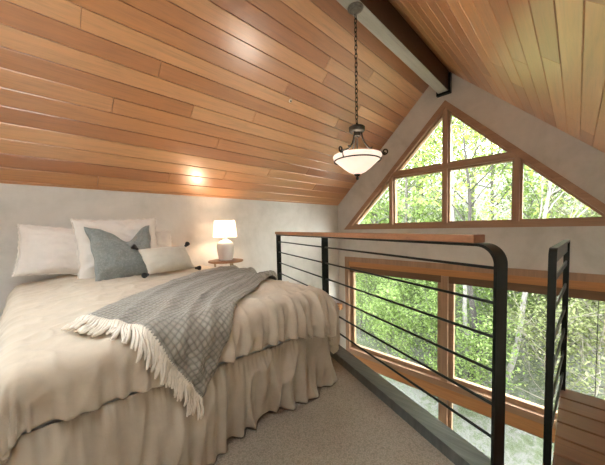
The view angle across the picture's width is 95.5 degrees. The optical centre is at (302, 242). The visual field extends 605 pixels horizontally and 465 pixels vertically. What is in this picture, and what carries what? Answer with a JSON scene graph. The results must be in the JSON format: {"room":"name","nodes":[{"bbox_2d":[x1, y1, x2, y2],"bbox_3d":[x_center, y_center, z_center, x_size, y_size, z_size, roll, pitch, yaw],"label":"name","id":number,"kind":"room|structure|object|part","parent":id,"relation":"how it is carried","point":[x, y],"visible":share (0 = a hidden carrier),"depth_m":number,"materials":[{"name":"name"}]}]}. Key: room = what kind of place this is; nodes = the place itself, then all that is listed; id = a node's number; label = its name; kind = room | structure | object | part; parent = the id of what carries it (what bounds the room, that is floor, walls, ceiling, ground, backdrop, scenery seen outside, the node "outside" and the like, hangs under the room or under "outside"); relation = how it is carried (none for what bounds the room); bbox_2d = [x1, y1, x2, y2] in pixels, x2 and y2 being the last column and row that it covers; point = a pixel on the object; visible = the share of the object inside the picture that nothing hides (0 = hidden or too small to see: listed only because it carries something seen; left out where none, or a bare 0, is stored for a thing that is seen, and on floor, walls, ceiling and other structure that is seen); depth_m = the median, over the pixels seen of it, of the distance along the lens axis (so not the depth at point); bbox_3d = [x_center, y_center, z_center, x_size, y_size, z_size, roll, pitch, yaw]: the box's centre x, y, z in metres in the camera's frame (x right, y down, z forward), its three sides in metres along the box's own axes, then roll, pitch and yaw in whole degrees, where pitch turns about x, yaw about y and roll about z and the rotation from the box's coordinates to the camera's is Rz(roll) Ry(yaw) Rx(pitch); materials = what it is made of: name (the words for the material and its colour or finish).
{"room":"loft bedroom","nodes":[
{"label":"loft bedroom","id":0,"kind":"room"},
{"bbox_2d":[0,183,339,344],"bbox_3d":[-1.691,1.730,2.937,0.200,4.500,7.020,2,4,45],"label":"wall","id":1,"kind":"structure","parent":0,"point":[190,219],"depth_m":3.19,"materials":[{"name":"paint"}]},
{"bbox_2d":[0,0,604,205],"bbox_3d":[-0.416,-1.288,1.426,4.269,2.041,7.020,2,4,45],"label":"ceiling","id":2,"kind":"structure","parent":0,"point":[173,97],"depth_m":2.25,"materials":[{"name":"brown wood"}]},
{"bbox_2d":[336,0,451,97],"bbox_3d":[-0.420,-1.954,1.364,0.178,0.300,6.600,2,4,45],"label":"ridge beam","id":3,"kind":"structure","parent":2,"relation":"attached to","point":[380,17],"depth_m":2.73,"materials":[{"name":"wood"}]},
{"bbox_2d":[333,1,387,179],"bbox_3d":[0.425,-1.209,2.236,0.430,1.375,0.448,2,4,45],"label":"pendant light","id":4,"kind":"object","parent":3,"relation":"hanging from","point":[356,161],"visible":1,"depth_m":2.20,"materials":[{"name":"white glass"}]},
{"bbox_3d":[0.353,-0.792,2.176,0.018,0.238,0.216,2,4,45],"label":"arm","id":5,"kind":"part","parent":4,"relation":"part of","materials":[{"name":"brown metal"}]},
{"bbox_3d":[0.438,-1.399,2.242,0.021,0.912,0.021,-1,3,0],"label":"chain","id":6,"kind":"part","parent":4,"relation":"part of","materials":[{"name":"brown metal"}]},
{"bbox_3d":[0.455,-0.648,2.283,0.400,0.154,0.400,2,4,45],"label":"lamp shade","id":7,"kind":"part","parent":4,"relation":"part of","materials":[{"name":"white glass"}]},
{"bbox_3d":[0.587,-0.800,2.239,0.216,0.238,0.018,0,3,15],"label":"arm","id":8,"kind":"part","parent":4,"relation":"part of","materials":[{"name":"brown metal"}]},
{"bbox_2d":[212,357,604,464],"bbox_3d":[-0.927,1.158,0.993,3.600,0.280,5.017,2,4,45],"label":"floor","id":9,"kind":"structure","parent":0,"point":[347,424],"depth_m":1.38,"materials":[{"name":"carpet"}]},
{"bbox_2d":[5,335,336,464],"bbox_3d":[-0.994,0.657,1.976,2.046,0.615,1.738,2,4,45],"label":"bed","id":10,"kind":"object","parent":9,"relation":"on","point":[151,427],"visible":0.33,"depth_m":1.12,"materials":[{"name":"fabric"}]},
{"bbox_3d":[-1.027,0.487,1.999,1.908,0.277,1.430,2,4,45],"label":"mattress","id":11,"kind":"part","parent":10,"relation":"part of","materials":[{"name":"beige fabric"}]},
{"bbox_2d":[0,265,339,464],"bbox_3d":[-0.961,0.503,1.937,1.955,0.516,1.649,2,4,45],"label":"duvet","id":12,"kind":"object","parent":10,"relation":"on","point":[48,373],"visible":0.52,"depth_m":1.10,"materials":[{"name":"fabric"}]},
{"bbox_2d":[11,223,78,276],"bbox_3d":[-1.875,0.069,2.225,0.671,0.457,0.244,-4,4,-41],"label":"pillow","id":13,"kind":"object","parent":12,"relation":"on","point":[42,250],"visible":0.59,"depth_m":2.07,"materials":[{"name":"white fabric"}]},
{"bbox_2d":[69,217,158,278],"bbox_3d":[-1.539,0.040,2.326,0.258,0.532,0.627,2,4,44],"label":"pillow","id":14,"kind":"object","parent":12,"relation":"on","point":[125,230],"visible":0.44,"depth_m":2.23,"materials":[{"name":"white fabric"}]},
{"bbox_2d":[84,225,150,280],"bbox_3d":[-1.426,0.076,2.203,0.245,0.436,0.465,1,4,41],"label":"throw pillow","id":15,"kind":"object","parent":12,"relation":"on","point":[114,257],"visible":0.78,"depth_m":2.10,"materials":[{"name":"grey fabric"}]},
{"bbox_2d":[157,230,171,247],"bbox_3d":[-1.545,0.074,2.604,0.644,0.370,0.222,-4,4,-41],"label":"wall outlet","id":16,"kind":"object","parent":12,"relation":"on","point":[164,237],"visible":0.14,"depth_m":2.75,"materials":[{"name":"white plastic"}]},
{"bbox_2d":[130,242,200,277],"bbox_3d":[-1.124,0.127,2.300,0.202,0.265,0.522,1,4,32],"label":"lumbar pillow","id":17,"kind":"object","parent":12,"relation":"on","point":[164,259],"visible":1,"depth_m":2.22,"materials":[{"name":"beige fabric"}]},
{"bbox_2d":[60,265,277,419],"bbox_3d":[-0.559,0.453,1.955,0.698,0.500,1.941,-1,3,1],"label":"throw blanket","id":18,"kind":"object","parent":12,"relation":"on","point":[182,326],"visible":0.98,"depth_m":1.17,"materials":[{"name":"grey fabric"}]},
{"bbox_2d":[208,258,242,266],"bbox_3d":[-0.871,0.546,3.175,0.390,0.700,0.390,2,4,45],"label":"side table","id":19,"kind":"object","parent":9,"relation":"on","point":[234,260],"visible":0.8,"depth_m":3.04,"materials":[{"name":"brown wood"}]},
{"bbox_2d":[213,220,236,260],"bbox_3d":[-0.884,-0.029,3.143,0.264,0.452,0.264,2,4,45],"label":"table lamp","id":20,"kind":"object","parent":19,"relation":"on","point":[222,228],"visible":1,"depth_m":3.06,"materials":[{"name":"white ceramic"}]},
{"bbox_3d":[-0.887,-0.162,3.136,0.264,0.187,0.264,2,4,45],"label":"lamp shade","id":21,"kind":"part","parent":20,"relation":"part of","materials":[{"name":"white fabric"}]},
{"bbox_2d":[330,345,490,464],"bbox_3d":[0.164,0.879,2.538,0.110,0.058,3.210,-3,3,-23],"label":"trim","id":22,"kind":"structure","parent":9,"relation":"attached to","point":[459,451],"depth_m":1.44,"materials":[{"name":"grey paint"}]},
{"bbox_2d":[275,232,507,464],"bbox_3d":[0.227,0.382,2.398,0.072,0.947,2.862,-3,3,-23],"label":"railing","id":23,"kind":"object","parent":22,"relation":"on","point":[500,279],"visible":0.81,"depth_m":1.22,"materials":[{"name":"metal"}]},
{"bbox_3d":[-0.311,0.340,3.680,0.062,0.914,0.012,-3,3,-23],"label":"post","id":24,"kind":"part","parent":23,"relation":"part of","materials":[{"name":"metal"}]},
{"bbox_3d":[0.205,0.396,2.451,0.062,0.914,0.012,-3,3,-23],"label":"post","id":25,"kind":"part","parent":23,"relation":"part of","materials":[{"name":"metal"}]},
{"bbox_3d":[0.199,-0.076,2.415,2.588,0.034,1.115,2,4,45],"label":"handrail","id":26,"kind":"part","parent":23,"relation":"part of","materials":[{"name":"brown wood"}]},
{"bbox_3d":[0.235,0.459,2.387,0.014,0.014,2.816,-3,3,-23],"label":"rod","id":27,"kind":"part","parent":23,"relation":"part of","materials":[{"name":"metal"}]},
{"bbox_3d":[0.232,0.320,2.379,0.014,0.014,2.816,-3,3,-23],"label":"rod","id":28,"kind":"part","parent":23,"relation":"part of","materials":[{"name":"metal"}]},
{"bbox_3d":[0.229,0.181,2.372,0.014,0.014,2.816,-3,3,-23],"label":"rod","id":29,"kind":"part","parent":23,"relation":"part of","materials":[{"name":"metal"}]},
{"bbox_3d":[0.226,0.042,2.364,0.014,0.014,2.816,-3,3,-23],"label":"rod","id":30,"kind":"part","parent":23,"relation":"part of","materials":[{"name":"metal"}]},
{"bbox_3d":[0.241,0.738,2.402,0.014,0.014,2.816,-3,3,-23],"label":"rod","id":31,"kind":"part","parent":23,"relation":"part of","materials":[{"name":"metal"}]},
{"bbox_3d":[0.238,0.599,2.395,0.014,0.014,2.816,-3,3,-23],"label":"rod","id":32,"kind":"part","parent":23,"relation":"part of","materials":[{"name":"metal"}]},
{"bbox_2d":[543,240,569,464],"bbox_3d":[1.343,0.580,1.442,0.794,1.161,0.027,-4,4,-43],"label":"railing","id":33,"kind":"object","parent":9,"relation":"attached to","point":[561,249],"visible":1,"depth_m":1.19,"materials":[{"name":"metal"}]},
{"bbox_3d":[1.333,0.042,1.415,0.748,0.063,0.008,-4,4,-43],"label":"plate","id":34,"kind":"part","parent":33,"relation":"part of","materials":[{"name":"metal"}]},
{"bbox_3d":[1.622,0.450,1.698,0.028,0.940,0.025,2,4,45],"label":"post","id":35,"kind":"part","parent":33,"relation":"part of","materials":[{"name":"metal"}]},
{"bbox_2d":[338,74,604,348],"bbox_3d":[2.035,0.722,3.948,3.600,6.230,0.220,2,4,45],"label":"wall","id":36,"kind":"structure","parent":0,"point":[580,163],"depth_m":3.33,"materials":[{"name":"paint"}]},
{"bbox_2d":[344,100,604,229],"bbox_3d":[1.976,-1.063,3.774,3.390,1.715,0.132,2,4,45],"label":"window","id":37,"kind":"structure","parent":36,"relation":"in","point":[518,157],"depth_m":3.59,"materials":[{"name":"brown wood"}]},
{"bbox_3d":[1.174,-0.664,4.648,0.714,0.723,0.075,2,4,45],"label":"sash","id":38,"kind":"part","parent":37,"relation":"part of","materials":[{"name":"brown wood"}]},
{"bbox_3d":[1.725,-0.656,4.097,0.740,0.743,0.075,2,4,45],"label":"sash","id":39,"kind":"part","parent":37,"relation":"part of","materials":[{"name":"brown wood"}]},
{"bbox_3d":[1.718,-1.448,4.042,0.709,0.717,0.075,2,4,45],"label":"sash","id":40,"kind":"part","parent":37,"relation":"part of","materials":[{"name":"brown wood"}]},
{"bbox_3d":[2.256,-1.431,3.505,0.709,0.717,0.075,2,4,45],"label":"sash","id":41,"kind":"part","parent":37,"relation":"part of","materials":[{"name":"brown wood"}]},
{"bbox_3d":[2.282,-0.638,3.542,0.729,0.743,0.075,2,4,45],"label":"sash","id":42,"kind":"part","parent":37,"relation":"part of","materials":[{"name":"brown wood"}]},
{"bbox_3d":[2.833,-0.616,2.992,0.725,0.734,0.075,2,4,45],"label":"sash","id":43,"kind":"part","parent":37,"relation":"part of","materials":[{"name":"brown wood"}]},
{"bbox_2d":[345,256,604,428],"bbox_3d":[2.046,1.864,3.939,3.370,3.170,0.142,2,4,45],"label":"window","id":44,"kind":"structure","parent":36,"relation":"in","point":[581,285],"depth_m":3.84,"materials":[{"name":"brown wood"}]},
{"bbox_2d":[350,267,440,281],"bbox_3d":[1.419,0.489,4.435,1.550,0.100,0.035,2,4,45],"label":"shade","id":45,"kind":"object","parent":44,"relation":"attached to","point":[409,274],"depth_m":4.27,"materials":[{"name":"brown wood"}]},
{"bbox_3d":[1.466,1.190,4.507,1.567,1.510,0.065,2,4,45],"label":"sash","id":46,"kind":"part","parent":44,"relation":"part of","materials":[{"name":"brown wood"}]},
{"bbox_3d":[2.051,2.009,3.950,3.220,0.090,0.136,2,4,45],"label":"sill","id":47,"kind":"part","parent":44,"relation":"part of","materials":[{"name":"brown wood"}]},
{"bbox_2d":[352,354,555,442],"bbox_3d":[2.069,2.710,3.990,3.220,1.315,0.132,2,4,45],"label":"window sill","id":48,"kind":"structure","parent":44,"relation":"attached to","point":[448,397],"depth_m":3.87,"materials":[{"name":"brown wood"}]},
{"bbox_3d":[1.502,2.772,4.595,1.567,1.150,0.065,2,4,45],"label":"sash","id":49,"kind":"part","parent":48,"relation":"part of","materials":[{"name":"brown wood"}]},
{"bbox_3d":[2.672,2.810,3.427,1.567,1.150,0.065,2,4,45],"label":"sash","id":50,"kind":"part","parent":48,"relation":"part of","materials":[{"name":"brown wood"}]},
{"bbox_3d":[2.046,1.864,3.939,3.370,3.170,0.142,2,4,45],"label":"casing","id":51,"kind":"part","parent":44,"relation":"part of","materials":[{"name":"brown wood"}]},
{"bbox_3d":[2.636,1.228,3.340,1.567,1.510,0.065,2,4,45],"label":"sash","id":52,"kind":"part","parent":44,"relation":"part of","materials":[{"name":"brown wood"}]},
{"bbox_2d":[449,277,604,301],"bbox_3d":[2.587,0.526,3.270,1.550,0.100,0.035,2,4,45],"label":"shade","id":53,"kind":"object","parent":44,"relation":"attached to","point":[598,295],"depth_m":3.18,"materials":[{"name":"brown wood"}]},
{"bbox_3d":[3.054,1.200,2.853,0.006,1.250,0.005,2,4,45],"label":"pull cord","id":54,"kind":"part","parent":44,"relation":"part of","materials":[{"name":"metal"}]},
{"label":"outside","id":55,"kind":"structure","parent":0,"visible":0},
{"bbox_2d":[355,162,604,464],"bbox_3d":[14.813,-3.974,21.985,56.000,13.061,43.750,2,4,45],"label":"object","id":56,"kind":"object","parent":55,"point":[521,447],"depth_m":6.35,"materials":[{"name":"green plant"}]},
{"bbox_2d":[355,273,368,315],"bbox_3d":[1.244,1.819,9.398,2.151,2.447,2.312,1,4,33],"label":"shrub","id":57,"kind":"object","parent":56,"relation":"on","point":[355,273],"visible":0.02,"depth_m":9.28,"materials":[{"name":"green plant"}]},
{"bbox_2d":[356,273,382,295],"bbox_3d":[2.418,0.979,11.495,2.660,3.026,2.859,0,3,24],"label":"shrub","id":58,"kind":"object","parent":56,"relation":"on","point":[357,273],"visible":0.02,"depth_m":11.53,"materials":[{"name":"green plant"}]},
{"bbox_2d":[356,279,389,336],"bbox_3d":[1.952,2.039,8.715,1.914,2.177,2.057,1,4,41],"label":"shrub","id":59,"kind":"object","parent":56,"relation":"on","point":[357,284],"visible":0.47,"depth_m":8.67,"materials":[{"name":"green plant"}]},
{"bbox_2d":[355,272,390,315],"bbox_3d":[2.492,1.418,10.158,2.438,2.774,2.620,0,3,25],"label":"shrub","id":60,"kind":"object","parent":56,"relation":"on","point":[362,275],"visible":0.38,"depth_m":10.02,"materials":[{"name":"green plant"}]},
{"bbox_2d":[360,206,387,223],"bbox_3d":[3.559,-0.880,15.017,3.331,3.790,3.581,-3,3,-25],"label":"shrub","id":61,"kind":"object","parent":56,"relation":"on","point":[366,222],"visible":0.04,"depth_m":15.04,"materials":[{"name":"green plant"}]},
{"bbox_2d":[364,166,418,223],"bbox_3d":[3.629,-3.847,15.570,7.171,9.166,6.489,0,4,26],"label":"tree","id":62,"kind":"object","parent":56,"relation":"on","point":[418,166],"visible":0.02,"depth_m":14.95,"materials":[{"name":"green plant"}]},
{"bbox_2d":[367,275,422,324],"bbox_3d":[3.043,1.690,8.970,2.102,2.391,2.259,-2,3,-5],"label":"shrub","id":63,"kind":"object","parent":56,"relation":"on","point":[390,282],"visible":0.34,"depth_m":8.79,"materials":[{"name":"green plant"}]},
{"bbox_2d":[377,190,413,222],"bbox_3d":[5.073,-1.521,15.996,3.397,3.595,3.160,-1,3,10],"label":"shrub","id":64,"kind":"object","parent":56,"relation":"on","point":[400,190],"visible":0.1,"depth_m":15.64,"materials":[{"name":"green plant"}]},
{"bbox_2d":[357,278,435,353],"bbox_3d":[2.369,1.970,7.812,2.334,2.470,2.171,1,4,41],"label":"shrub","id":65,"kind":"object","parent":56,"relation":"on","point":[392,297],"visible":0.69,"depth_m":7.58,"materials":[{"name":"green plant"}]},
{"bbox_2d":[375,300,436,360],"bbox_3d":[2.486,2.370,7.021,1.681,1.913,1.807,-2,3,-4],"label":"shrub","id":66,"kind":"object","parent":56,"relation":"on","point":[403,343],"visible":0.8,"depth_m":7.00,"materials":[{"name":"green plant"}]},
{"bbox_2d":[389,276,431,308],"bbox_3d":[3.798,1.383,10.063,2.122,2.246,1.974,0,3,25],"label":"shrub","id":67,"kind":"object","parent":56,"relation":"on","point":[389,276],"visible":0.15,"depth_m":9.96,"materials":[{"name":"green plant"}]},
{"bbox_2d":[361,116,474,301],"bbox_3d":[3.399,-1.763,10.357,5.899,8.333,6.519,-1,3,10],"label":"tree","id":68,"kind":"object","parent":56,"relation":"on","point":[399,203],"visible":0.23,"depth_m":9.94,"materials":[{"name":"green plant"}]},
{"bbox_2d":[397,189,440,221],"bbox_3d":[6.108,-0.937,13.474,3.334,3.529,3.102,-2,3,-21],"label":"shrub","id":69,"kind":"object","parent":56,"relation":"on","point":[417,204],"visible":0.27,"depth_m":13.46,"materials":[{"name":"green plant"}]},
{"bbox_2d":[386,123,453,219],"bbox_3d":[6.992,-5.877,18.372,7.079,10.000,7.823,-1,3,5],"label":"tree","id":70,"kind":"object","parent":56,"relation":"on","point":[453,123],"visible":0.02,"depth_m":18.25,"materials":[{"name":"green plant"}]},
{"bbox_2d":[363,123,485,284],"bbox_3d":[3.710,-3.121,12.160,7.461,10.395,6.977,0,3,16],"label":"tree","id":71,"kind":"object","parent":56,"relation":"on","point":[434,150],"visible":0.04,"depth_m":11.52,"materials":[{"name":"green plant"}]},
{"bbox_2d":[401,279,456,318],"bbox_3d":[4.223,1.336,9.077,2.401,2.541,2.233,0,3,19],"label":"shrub","id":72,"kind":"object","parent":56,"relation":"on","point":[409,279],"visible":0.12,"depth_m":9.09,"materials":[{"name":"green plant"}]},
{"bbox_2d":[384,287,478,372],"bbox_3d":[3.138,2.099,6.770,2.019,2.297,2.170,-2,3,-12],"label":"shrub","id":73,"kind":"object","parent":56,"relation":"on","point":[434,336],"visible":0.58,"depth_m":6.77,"materials":[{"name":"green plant"}]},
{"bbox_2d":[414,202,457,221],"bbox_3d":[5.273,-0.176,11.909,2.860,3.027,2.661,-1,3,-3],"label":"shrub","id":74,"kind":"object","parent":56,"relation":"on","point":[436,218],"visible":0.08,"depth_m":11.37,"materials":[{"name":"green plant"}]},
{"bbox_2d":[404,119,468,218],"bbox_3d":[5.853,-5.305,13.856,8.207,11.435,7.675,-3,4,-27],"label":"tree","id":75,"kind":"object","parent":56,"relation":"on","point":[425,159],"visible":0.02,"depth_m":14.08,"materials":[{"name":"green plant"}]},
{"bbox_2d":[415,183,465,220],"bbox_3d":[7.744,-1.889,15.459,3.606,3.817,3.354,1,4,36],"label":"shrub","id":76,"kind":"object","parent":56,"relation":"on","point":[438,201],"visible":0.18,"depth_m":15.37,"materials":[{"name":"green plant"}]},
{"bbox_2d":[386,117,504,220],"bbox_3d":[5.524,-3.917,11.539,6.978,10.395,7.461,-3,4,-25],"label":"tree","id":77,"kind":"object","parent":56,"relation":"on","point":[440,132],"visible":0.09,"depth_m":11.17,"materials":[{"name":"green plant"}]},
{"bbox_2d":[398,279,508,325],"bbox_3d":[4.151,1.439,7.992,2.451,2.789,2.635,-2,3,-11],"label":"shrub","id":78,"kind":"object","parent":56,"relation":"on","point":[423,282],"visible":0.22,"depth_m":7.84,"materials":[{"name":"green plant"}]},
{"bbox_2d":[433,192,493,220],"bbox_3d":[7.902,-1.050,13.337,2.843,3.234,3.056,-1,3,6],"label":"shrub","id":79,"kind":"object","parent":56,"relation":"on","point":[459,205],"visible":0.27,"depth_m":13.05,"materials":[{"name":"green plant"}]},
{"bbox_2d":[402,116,533,378],"bbox_3d":[4.140,-0.476,6.284,4.342,7.528,3.490,2,4,45],"label":"tree","id":80,"kind":"object","parent":56,"relation":"on","point":[469,288],"visible":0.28,"depth_m":6.28,"materials":[{"name":"green plant"}]},
{"bbox_2d":[437,118,503,220],"bbox_3d":[10.916,-7.462,17.031,9.326,12.994,8.722,-1,3,-1],"label":"tree","id":81,"kind":"object","parent":56,"relation":"on","point":[472,191],"visible":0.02,"depth_m":16.58,"materials":[{"name":"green plant"}]},
{"bbox_2d":[417,123,540,354],"bbox_3d":[4.443,-0.472,7.509,3.609,7.054,3.769,-2,3,-14],"label":"tree","id":82,"kind":"object","parent":56,"relation":"on","point":[438,140],"visible":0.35,"depth_m":7.13,"materials":[{"name":"green plant"}]},
{"bbox_2d":[418,121,539,219],"bbox_3d":[8.753,-4.090,12.628,7.171,9.166,6.489,-1,3,12],"label":"tree","id":83,"kind":"object","parent":56,"relation":"on","point":[495,165],"visible":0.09,"depth_m":12.40,"materials":[{"name":"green plant"}]},
{"bbox_2d":[425,300,542,399],"bbox_3d":[3.622,2.303,5.743,2.151,2.276,2.001,-3,4,-28],"label":"shrub","id":84,"kind":"object","parent":56,"relation":"on","point":[480,346],"visible":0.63,"depth_m":5.61,"materials":[{"name":"green plant"}]},
{"bbox_2d":[460,286,531,322],"bbox_3d":[5.662,1.323,8.211,2.210,2.339,2.056,-4,4,-40],"label":"shrub","id":85,"kind":"object","parent":56,"relation":"on","point":[475,286],"visible":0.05,"depth_m":8.10,"materials":[{"name":"green plant"}]},
{"bbox_2d":[457,285,557,342],"bbox_3d":[5.234,1.562,7.123,2.309,2.628,2.483,0,3,19],"label":"shrub","id":86,"kind":"object","parent":56,"relation":"on","point":[488,292],"visible":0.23,"depth_m":7.03,"materials":[{"name":"green plant"}]},
{"bbox_2d":[454,165,589,378],"bbox_3d":[5.071,-0.458,5.236,3.967,7.425,3.799,0,4,28],"label":"tree","id":87,"kind":"object","parent":56,"relation":"on","point":[549,192],"visible":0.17,"depth_m":5.83,"materials":[{"name":"green plant"}]},
{"bbox_2d":[485,163,565,219],"bbox_3d":[10.775,-2.274,12.921,3.731,4.246,4.011,1,4,35],"label":"shrub","id":88,"kind":"object","parent":56,"relation":"on","point":[539,183],"visible":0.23,"depth_m":12.90,"materials":[{"name":"green plant"}]},
{"bbox_2d":[455,122,598,218],"bbox_3d":[8.167,-2.542,8.660,6.519,8.333,5.899,-2,3,-20],"label":"tree","id":89,"kind":"object","parent":56,"relation":"on","point":[508,180],"visible":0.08,"depth_m":9.09,"materials":[{"name":"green plant"}]},
{"bbox_2d":[456,288,604,400],"bbox_3d":[4.754,1.983,5.428,2.448,2.716,2.835,-4,4,-40],"label":"shrub","id":90,"kind":"object","parent":56,"relation":"on","point":[528,321],"visible":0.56,"depth_m":5.20,"materials":[{"name":"green plant"}]},
{"bbox_2d":[467,216,604,379],"bbox_3d":[5.761,1.159,6.057,3.899,3.734,3.365,1,4,36],"label":"shrub","id":91,"kind":"object","parent":56,"relation":"on","point":[537,297],"visible":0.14,"depth_m":6.19,"materials":[{"name":"green plant"}]},
{"bbox_2d":[510,184,578,218],"bbox_3d":[8.797,-0.692,10.382,3.018,3.194,2.807,-1,3,12],"label":"shrub","id":92,"kind":"object","parent":56,"relation":"on","point":[529,214],"visible":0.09,"depth_m":10.08,"materials":[{"name":"green plant"}]},
{"bbox_2d":[504,179,604,355],"bbox_3d":[6.856,0.489,6.689,3.977,4.414,4.608,0,3,17],"label":"shrub","id":93,"kind":"object","parent":56,"relation":"on","point":[552,197],"visible":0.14,"depth_m":6.37,"materials":[{"name":"green plant"}]},
{"bbox_2d":[508,296,604,403],"bbox_3d":[5.637,1.499,5.283,3.060,3.395,3.544,0,3,15],"label":"shrub","id":94,"kind":"object","parent":56,"relation":"on","point":[602,338],"visible":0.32,"depth_m":5.38,"materials":[{"name":"green plant"}]},
{"bbox_2d":[513,291,603,330],"bbox_3d":[6.756,1.054,7.287,2.904,3.073,2.701,-3,3,-24],"label":"shrub","id":95,"kind":"object","parent":56,"relation":"on","point":[517,291],"visible":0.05,"depth_m":7.55,"materials":[{"name":"green plant"}]},
{"bbox_2d":[523,199,604,373],"bbox_3d":[6.830,0.842,5.601,4.253,4.074,3.671,-3,3,-21],"label":"shrub","id":96,"kind":"object","parent":56,"relation":"on","point":[578,213],"visible":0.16,"depth_m":5.65,"materials":[{"name":"green plant"}]},
{"bbox_2d":[527,199,602,337],"bbox_3d":[7.879,-0.026,6.883,4.962,4.753,4.283,-1,3,-2],"label":"shrub","id":97,"kind":"object","parent":56,"relation":"on","point":[566,199],"visible":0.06,"depth_m":7.17,"materials":[{"name":"green plant"}]}
]}

